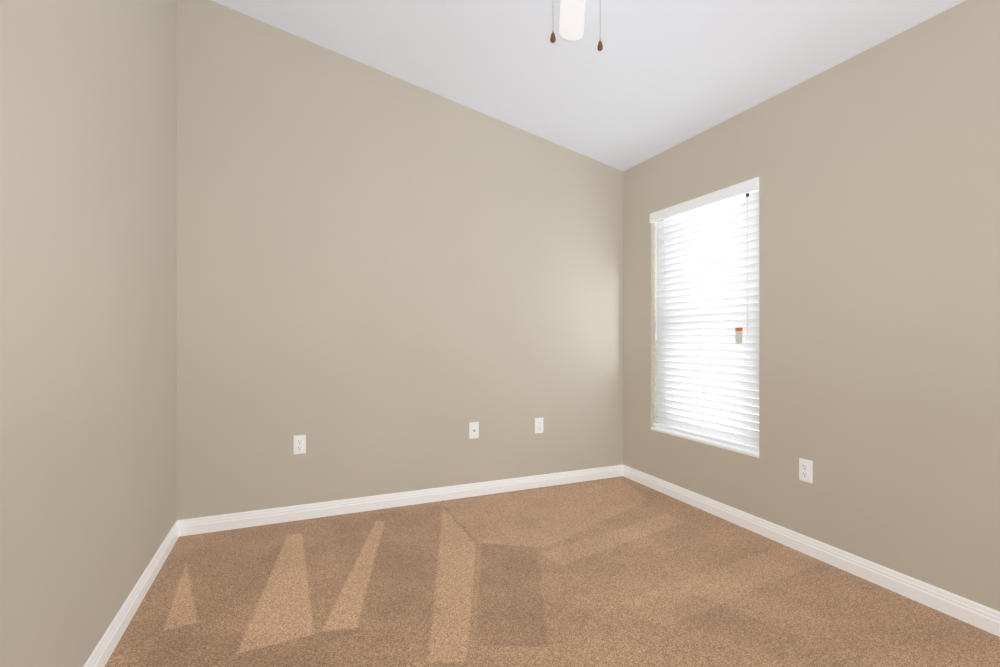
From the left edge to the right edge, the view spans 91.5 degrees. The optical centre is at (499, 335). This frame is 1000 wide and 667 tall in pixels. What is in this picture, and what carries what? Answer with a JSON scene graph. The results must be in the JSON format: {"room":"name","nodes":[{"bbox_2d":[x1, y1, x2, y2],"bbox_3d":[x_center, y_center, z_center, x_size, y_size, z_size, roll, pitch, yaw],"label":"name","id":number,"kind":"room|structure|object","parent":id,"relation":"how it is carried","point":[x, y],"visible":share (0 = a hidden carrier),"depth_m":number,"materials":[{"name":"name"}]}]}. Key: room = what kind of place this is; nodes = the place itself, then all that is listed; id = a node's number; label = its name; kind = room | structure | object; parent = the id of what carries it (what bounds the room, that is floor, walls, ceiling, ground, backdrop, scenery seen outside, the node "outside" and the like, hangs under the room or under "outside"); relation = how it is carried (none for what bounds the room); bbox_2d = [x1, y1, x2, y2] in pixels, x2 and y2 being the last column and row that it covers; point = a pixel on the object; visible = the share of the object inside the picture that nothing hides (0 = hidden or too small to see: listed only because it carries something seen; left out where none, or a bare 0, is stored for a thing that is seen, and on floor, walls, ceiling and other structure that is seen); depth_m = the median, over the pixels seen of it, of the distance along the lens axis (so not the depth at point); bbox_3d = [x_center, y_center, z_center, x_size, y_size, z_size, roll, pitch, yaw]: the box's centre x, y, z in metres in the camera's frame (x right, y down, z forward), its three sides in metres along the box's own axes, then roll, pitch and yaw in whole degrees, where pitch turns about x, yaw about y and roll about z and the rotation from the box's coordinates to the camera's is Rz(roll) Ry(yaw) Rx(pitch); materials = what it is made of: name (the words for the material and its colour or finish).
{"room":"empty bedroom","nodes":[
{"label":"empty bedroom","id":0,"kind":"room"},
{"bbox_2d":[0,0,176,666],"bbox_3d":[-1.189,-0.446,0.998,0.200,3.132,3.665,0,0,-23],"label":"wall","id":1,"kind":"structure","parent":0,"point":[88,304],"depth_m":1.52,"materials":[{"name":"paint"}]},
{"bbox_2d":[83,520,182,666],"bbox_3d":[-1.090,1.076,1.040,0.014,0.088,3.665,0,0,-23],"label":"baseboard","id":2,"kind":"structure","parent":1,"relation":"attached to","point":[99,657],"depth_m":1.94,"materials":[{"name":"white wood"}]},
{"bbox_2d":[177,0,622,519],"bbox_3d":[-0.449,-0.446,3.409,3.439,3.132,0.200,0,0,-23],"label":"wall","id":3,"kind":"structure","parent":0,"point":[388,283],"depth_m":3.13,"materials":[{"name":"paint"}]},
{"bbox_2d":[294,435,305,454],"bbox_3d":[-1.222,0.664,2.970,0.070,0.114,0.008,0,0,-23],"label":"electrical outlet","id":4,"kind":"object","parent":3,"relation":"attached to","point":[299,444],"visible":1,"depth_m":2.97,"materials":[{"name":"white plastic"}]},
{"bbox_2d":[183,465,622,535],"bbox_3d":[-0.413,1.076,3.309,2.970,0.088,0.014,0,0,-23],"label":"baseboard","id":5,"kind":"structure","parent":3,"relation":"attached to","point":[200,525],"depth_m":3.16,"materials":[{"name":"white wood"}]},
{"bbox_2d":[469,422,478,438],"bbox_3d":[-0.180,0.662,3.405,0.070,0.114,0.017,0,0,-23],"label":"electrical outlet","id":6,"kind":"object","parent":3,"relation":"attached to","point":[473,430],"visible":1,"depth_m":3.40,"materials":[{"name":"white plastic"}]},
{"bbox_2d":[535,418,542,433],"bbox_3d":[0.291,0.664,3.608,0.070,0.114,0.008,0,0,-23],"label":"electrical outlet","id":7,"kind":"object","parent":3,"relation":"attached to","point":[538,425],"visible":1,"depth_m":3.60,"materials":[{"name":"white plastic"}]},
{"bbox_2d":[104,476,999,666],"bbox_3d":[0.303,1.170,1.629,3.439,0.100,4.065,0,0,-23],"label":"floor","id":8,"kind":"structure","parent":0,"point":[621,571],"depth_m":2.08,"materials":[{"name":"brown carpet"}]},
{"bbox_2d":[212,0,964,170],"bbox_3d":[0.303,-1.715,1.629,3.439,0.874,4.065,0,0,-23],"label":"ceiling","id":9,"kind":"structure","parent":0,"point":[652,78],"depth_m":2.68,"materials":[{"name":"paint"}]},
{"bbox_2d":[550,0,602,50],"bbox_3d":[0.307,-1.340,1.716,1.176,0.616,1.164,0,0,-23],"label":"fan","id":10,"kind":"object","parent":9,"relation":"hanging from","point":[571,22],"visible":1,"depth_m":2.18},
{"bbox_2d":[623,0,999,611],"bbox_3d":[1.794,-0.120,2.259,0.200,2.480,3.665,0,0,-23],"label":"wall","id":11,"kind":"structure","parent":0,"point":[875,169],"depth_m":2.23,"materials":[{"name":"paint"}]},
{"bbox_2d":[651,427,758,457],"bbox_3d":[1.341,0.685,3.202,0.111,0.020,0.909,0,0,-23],"label":"window sill","id":12,"kind":"structure","parent":11,"relation":"attached to","point":[752,453],"depth_m":3.11,"materials":[{"name":"white wood"}]},
{"bbox_2d":[662,189,758,446],"bbox_3d":[1.406,-0.105,3.230,0.090,1.600,0.910,0,0,-23],"label":"window","id":13,"kind":"structure","parent":11,"relation":"in","point":[682,214],"depth_m":3.21,"materials":[{"name":"white plastic"}]},
{"bbox_2d":[650,177,758,451],"bbox_3d":[1.317,-0.120,3.192,0.078,1.566,0.906,0,0,-23],"label":"window blinds","id":14,"kind":"object","parent":13,"relation":"attached to","point":[706,285],"visible":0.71,"depth_m":3.13,"materials":[{"name":"white plastic"}]},
{"bbox_2d":[799,458,811,482],"bbox_3d":[1.575,0.695,2.511,0.008,0.114,0.070,0,0,-23],"label":"electrical outlet","id":15,"kind":"object","parent":11,"relation":"attached to","point":[805,470],"visible":1,"depth_m":2.51,"materials":[{"name":"white plastic"}]},
{"bbox_2d":[623,465,999,636],"bbox_3d":[1.695,1.076,2.217,0.014,0.088,3.665,0,0,-23],"label":"baseboard","id":16,"kind":"structure","parent":11,"relation":"attached to","point":[980,616],"depth_m":2.32,"materials":[{"name":"white wood"}]},
{"label":"outside","id":17,"kind":"structure","parent":0,"visible":0},
{"bbox_2d":[674,379,758,430],"bbox_3d":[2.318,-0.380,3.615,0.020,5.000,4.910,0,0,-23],"label":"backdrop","id":18,"kind":"structure","parent":17,"point":[721,408],"depth_m":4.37,"materials":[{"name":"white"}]}
]}

